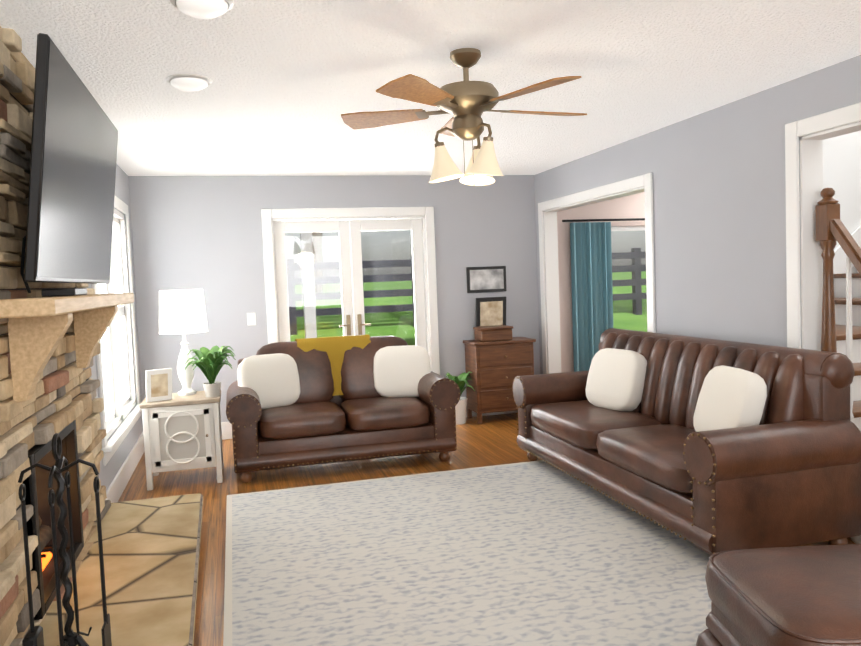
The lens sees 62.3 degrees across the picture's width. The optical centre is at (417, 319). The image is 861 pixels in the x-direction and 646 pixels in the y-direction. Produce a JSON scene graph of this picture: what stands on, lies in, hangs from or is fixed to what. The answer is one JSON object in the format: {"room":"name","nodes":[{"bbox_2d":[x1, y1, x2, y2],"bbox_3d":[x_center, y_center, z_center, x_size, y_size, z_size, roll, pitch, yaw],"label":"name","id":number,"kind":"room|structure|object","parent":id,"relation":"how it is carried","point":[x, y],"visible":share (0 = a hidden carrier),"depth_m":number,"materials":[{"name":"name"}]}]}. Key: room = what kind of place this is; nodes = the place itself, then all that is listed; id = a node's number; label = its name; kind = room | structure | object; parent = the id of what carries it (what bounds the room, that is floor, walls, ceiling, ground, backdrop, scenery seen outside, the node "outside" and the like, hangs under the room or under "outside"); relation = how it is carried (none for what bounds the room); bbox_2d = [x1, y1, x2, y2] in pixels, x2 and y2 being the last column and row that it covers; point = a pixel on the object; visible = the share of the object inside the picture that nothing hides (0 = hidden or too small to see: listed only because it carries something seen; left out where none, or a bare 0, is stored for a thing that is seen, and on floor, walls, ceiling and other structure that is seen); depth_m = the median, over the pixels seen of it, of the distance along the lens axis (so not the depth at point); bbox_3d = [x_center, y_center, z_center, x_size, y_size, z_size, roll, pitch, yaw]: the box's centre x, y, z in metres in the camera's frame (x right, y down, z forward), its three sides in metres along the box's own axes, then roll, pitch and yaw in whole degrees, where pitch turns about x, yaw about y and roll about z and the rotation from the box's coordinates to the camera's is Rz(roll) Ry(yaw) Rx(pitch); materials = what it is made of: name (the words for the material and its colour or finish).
{"room":"living room","nodes":[
{"label":"living room","id":0,"kind":"room"},
{"bbox_2d":[86,163,142,489],"bbox_3d":[-1.444,0.146,1.984,0.140,2.440,9.380,-3,3,-14],"label":"wall","id":1,"kind":"structure","parent":0,"point":[109,471],"depth_m":5.73,"materials":[{"name":"grey paint"}]},
{"bbox_2d":[0,26,110,645],"bbox_3d":[-1.573,0.096,2.966,0.105,2.438,2.207,-3,3,-14],"label":"stone wall","id":2,"kind":"structure","parent":1,"relation":"attached to","point":[64,395],"depth_m":2.69,"materials":[{"name":"beige"}]},
{"bbox_2d":[23,420,83,620],"bbox_3d":[-1.779,0.822,3.014,0.494,0.630,0.790,-3,3,-14],"label":"firebox insert","id":3,"kind":"object","parent":2,"relation":"in","point":[35,482],"visible":0.29,"depth_m":3.33,"materials":[{"name":"black metal"}]},
{"bbox_2d":[0,293,133,401],"bbox_3d":[-1.423,0.075,2.989,0.230,0.355,1.800,-3,3,-14],"label":"mantel shelf","id":4,"kind":"object","parent":2,"relation":"attached to","point":[38,327],"visible":1,"depth_m":2.46,"materials":[{"name":"brown stone"}]},
{"bbox_2d":[41,288,86,296],"bbox_3d":[-1.415,-0.111,2.858,0.120,0.029,0.240,-3,3,-14],"label":"box","id":5,"kind":"object","parent":4,"relation":"on","point":[63,292],"visible":1,"depth_m":2.75,"materials":[{"name":"black"}]},
{"bbox_2d":[20,33,117,292],"bbox_3d":[-1.458,-0.535,2.982,0.223,0.832,1.450,-3,3,-14],"label":"screen","id":6,"kind":"object","parent":2,"relation":"attached to","point":[67,237],"visible":1,"depth_m":2.63,"materials":[{"name":"plastic"},{"name":"glass"}]},
{"bbox_2d":[91,196,141,465],"bbox_3d":[-2.264,-0.029,5.248,0.196,1.820,1.820,-3,3,-14],"label":"window","id":7,"kind":"structure","parent":1,"relation":"in","point":[116,364],"depth_m":5.65,"materials":[{"name":"white wood"}]},
{"bbox_2d":[105,432,144,502],"bbox_3d":[-2.176,1.123,5.340,0.018,0.165,2.330,-3,3,-14],"label":"baseboard","id":8,"kind":"structure","parent":1,"relation":"attached to","point":[117,486],"depth_m":5.20,"materials":[{"name":"white wood"}]},
{"bbox_2d":[128,175,644,421],"bbox_3d":[1.349,-0.281,7.473,8.050,2.440,0.140,-3,3,-14],"label":"wall","id":9,"kind":"structure","parent":0,"point":[204,233],"depth_m":6.69,"materials":[{"name":"grey paint"}]},
{"bbox_2d":[221,422,231,439],"bbox_3d":[-1.911,1.040,6.602,1.110,0.165,0.018,-3,3,-14],"label":"baseboard","id":10,"kind":"structure","parent":9,"relation":"attached to","point":[226,427],"depth_m":6.63,"materials":[{"name":"white wood"}]},
{"bbox_2d":[247,313,255,325],"bbox_3d":[-1.552,-0.007,6.652,0.080,0.120,0.006,-3,3,-14],"label":"light switch","id":11,"kind":"object","parent":9,"relation":"attached to","point":[251,319],"visible":1,"depth_m":6.65,"materials":[{"name":"white plastic"}]},
{"bbox_2d":[273,219,426,349],"bbox_3d":[-0.618,0.032,6.946,1.452,2.009,0.093,-3,3,-14],"label":"french door","id":12,"kind":"structure","parent":9,"relation":"in","point":[352,279],"depth_m":6.93,"materials":[{"name":"white wood"}]},
{"bbox_2d":[261,207,439,374],"bbox_3d":[-0.624,-0.017,6.959,1.670,2.130,0.160,-3,3,-14],"label":"door frame","id":13,"kind":"structure","parent":9,"relation":"attached to","point":[425,215],"depth_m":6.87,"materials":[{"name":"white wood"}]},
{"bbox_2d":[466,266,506,292],"bbox_3d":[0.701,-0.410,7.213,0.420,0.260,0.021,-3,3,-14],"label":"picture","id":14,"kind":"object","parent":9,"relation":"attached to","point":[486,279],"visible":1,"depth_m":7.20,"materials":[{"name":"black"}]},
{"bbox_2d":[466,410,517,416],"bbox_3d":[0.770,0.894,7.283,1.090,0.165,0.040,-3,3,-14],"label":"baseboard","id":15,"kind":"structure","parent":9,"relation":"attached to","point":[474,414],"depth_m":7.29,"materials":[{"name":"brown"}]},
{"bbox_2d":[562,218,644,371],"bbox_3d":[2.583,-0.231,7.652,2.180,1.722,0.060,-3,3,-14],"label":"curtain","id":16,"kind":"object","parent":9,"relation":"attached to","point":[591,281],"visible":0.73,"depth_m":7.45,"materials":[{"name":"fabric"},{"name":"black iron"}]},
{"bbox_2d":[611,226,646,330],"bbox_3d":[2.586,-0.353,7.777,1.300,1.350,0.050,-3,3,-14],"label":"window","id":17,"kind":"structure","parent":9,"relation":"in","point":[628,228],"depth_m":7.67,"materials":[{"name":"clear glass"}]},
{"bbox_2d":[0,0,860,175],"bbox_3d":[0.458,-1.238,2.415,4.180,0.120,9.380,-3,3,-14],"label":"ceiling","id":18,"kind":"structure","parent":0,"point":[293,81],"depth_m":3.45,"materials":[{"name":"white paint"}]},
{"bbox_2d":[166,73,212,91],"bbox_3d":[-1.117,-1.151,3.487,0.220,0.050,0.220,-3,3,-14],"label":"recessed light","id":19,"kind":"object","parent":18,"relation":"in","point":[187,82],"visible":1,"depth_m":3.43,"materials":[{"name":"white"}]},
{"bbox_2d":[170,0,233,18],"bbox_3d":[-0.766,-1.110,2.536,0.220,0.050,0.220,-3,3,-14],"label":"recessed light","id":20,"kind":"object","parent":18,"relation":"in","point":[205,9],"visible":1,"depth_m":2.51,"materials":[{"name":"white"}]},
{"bbox_2d":[341,48,586,185],"bbox_3d":[0.251,-0.917,3.266,1.145,0.599,1.159,-3,3,-14],"label":"ceiling fan","id":21,"kind":"object","parent":18,"relation":"hanging from","point":[466,103],"visible":1,"depth_m":3.18,"materials":[{"name":"brown wood"}]},
{"bbox_2d":[118,413,854,645],"bbox_3d":[2.567,1.206,3.080,8.330,0.120,9.380,-3,3,-14],"label":"floor","id":22,"kind":"structure","parent":0,"point":[490,440],"depth_m":5.26,"materials":[{"name":"brown wood"}]},
{"bbox_2d":[34,493,202,645],"bbox_3d":[-1.279,1.211,3.137,0.638,0.170,2.400,-3,3,-14],"label":"hearth slab","id":23,"kind":"object","parent":22,"relation":"on","point":[151,550],"visible":0.68,"depth_m":3.11,"materials":[{"name":"stone"}]},
{"bbox_2d":[18,433,111,645],"bbox_3d":[-1.049,0.755,2.229,0.350,0.819,0.395,-3,3,-14],"label":"fireplace tools","id":24,"kind":"object","parent":23,"relation":"on","point":[34,636],"visible":1,"depth_m":2.21,"materials":[{"name":"black metal"}]},
{"bbox_2d":[139,390,223,490],"bbox_3d":[-1.732,0.880,5.297,0.550,0.620,0.485,-3,3,-14],"label":"side table","id":25,"kind":"object","parent":22,"relation":"on","point":[182,432],"visible":0.94,"depth_m":5.09,"materials":[{"name":"white wood"}]},
{"bbox_2d":[146,368,171,401],"bbox_3d":[-1.869,0.467,5.131,0.180,0.233,0.107,-4,4,-32],"label":"framed picture","id":26,"kind":"object","parent":25,"relation":"on","point":[158,384],"visible":0.98,"depth_m":5.10,"materials":[{"name":"white wood"}]},
{"bbox_2d":[159,289,207,395],"bbox_3d":[-1.759,0.169,5.368,0.350,0.790,0.350,-3,3,-14],"label":"table lamp","id":27,"kind":"object","parent":25,"relation":"on","point":[183,312],"visible":0.96,"depth_m":5.24,"materials":[{"name":"white ceramic"}]},
{"bbox_2d":[185,345,235,396],"bbox_3d":[-1.517,0.380,5.221,0.364,0.367,0.348,-3,3,-14],"label":"fern plant","id":28,"kind":"object","parent":25,"relation":"on","point":[210,363],"visible":1,"depth_m":5.19,"materials":[{"name":"green plant"}]},
{"bbox_2d":[226,335,460,482],"bbox_3d":[-0.619,0.635,5.659,1.740,0.977,0.897,-3,3,-14],"label":"loveseat","id":29,"kind":"object","parent":22,"relation":"on","point":[308,401],"visible":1,"depth_m":5.43,"materials":[{"name":"brown leather"}]},
{"bbox_2d":[446,372,474,424],"bbox_3d":[0.411,0.756,6.948,0.334,0.506,0.362,-3,3,-14],"label":"floor plant","id":30,"kind":"object","parent":22,"relation":"on","point":[461,380],"visible":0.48,"depth_m":6.89,"materials":[{"name":"green plant"}]},
{"bbox_2d":[223,460,711,645],"bbox_3d":[0.296,1.207,3.522,2.420,0.008,3.340,-3,3,-14],"label":"covering","id":31,"kind":"object","parent":22,"relation":"on","point":[537,553],"visible":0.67,"depth_m":3.48,"materials":[{"name":"white carpet"}]},
{"bbox_2d":[463,297,535,423],"bbox_3d":[0.815,0.381,7.061,0.640,1.210,0.365,-3,3,-14],"label":"cabinet","id":32,"kind":"object","parent":22,"relation":"on","point":[499,358],"visible":0.81,"depth_m":6.92,"materials":[{"name":"brown wood"}]},
{"bbox_2d":[512,328,860,554],"bbox_3d":[1.465,0.620,4.462,0.896,0.980,2.400,-3,3,-14],"label":"sofa","id":33,"kind":"object","parent":22,"relation":"on","point":[710,446],"visible":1,"depth_m":3.63,"materials":[{"name":"brown leather"}]},
{"bbox_2d":[696,544,860,645],"bbox_3d":[1.313,0.997,2.102,0.770,0.510,0.650,-2,3,0],"label":"ottoman","id":34,"kind":"object","parent":22,"relation":"on","point":[796,596],"visible":1,"depth_m":2.06,"materials":[{"name":"brown leather"}]},
{"bbox_2d":[816,187,860,543],"bbox_3d":[3.970,-0.785,4.781,4.265,3.546,2.130,-3,3,-14],"label":"staircase","id":35,"kind":"structure","parent":22,"relation":"on","point":[841,317],"depth_m":3.88,"materials":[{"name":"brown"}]},
{"bbox_2d":[534,55,860,373],"bbox_3d":[2.421,-1.541,2.841,0.140,5.400,9.240,-3,3,-14],"label":"wall","id":36,"kind":"structure","parent":0,"point":[719,200],"depth_m":4.56,"materials":[{"name":"grey paint"}]},
{"bbox_2d":[538,173,655,373],"bbox_3d":[1.592,-0.074,6.320,0.160,2.140,2.010,-3,3,-14],"label":"door frame","id":37,"kind":"structure","parent":36,"relation":"attached to","point":[549,270],"depth_m":7.13,"materials":[{"name":"white wood"}]},
{"bbox_2d":[785,102,860,350],"bbox_3d":[2.575,0.071,2.548,0.160,2.205,3.150,-3,3,-14],"label":"door frame","id":38,"kind":"structure","parent":36,"relation":"attached to","point":[804,313],"depth_m":3.94,"materials":[{"name":"white wood"}]},
{"bbox_2d":[823,131,860,272],"bbox_3d":[3.783,-1.767,5.827,4.010,5.400,0.065,-3,3,-14],"label":"wall","id":39,"kind":"structure","parent":0,"point":[842,166],"depth_m":5.74,"materials":[{"name":"white paint"}]},
{"label":"outside","id":40,"kind":"structure","parent":0,"visible":0},
{"bbox_3d":[-2.672,0.925,14.580,80.000,0.140,90.000,-3,3,-14],"label":"ground","id":41,"kind":"structure","parent":40,"visible":0},
{"bbox_2d":[286,232,646,337],"bbox_3d":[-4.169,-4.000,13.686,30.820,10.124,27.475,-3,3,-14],"label":"fence","id":42,"kind":"object","parent":41,"relation":"on","point":[307,286],"depth_m":12.89,"materials":[{"name":"grey wood"}]},
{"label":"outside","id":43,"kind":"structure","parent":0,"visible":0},
{"bbox_2d":[290,271,646,344],"bbox_3d":[-7.728,-0.828,33.766,80.000,1.560,50.200,-3,3,-14],"label":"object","id":44,"kind":"structure","parent":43,"point":[333,321],"depth_m":14.07,"materials":[{"name":"green plant"}]}
]}

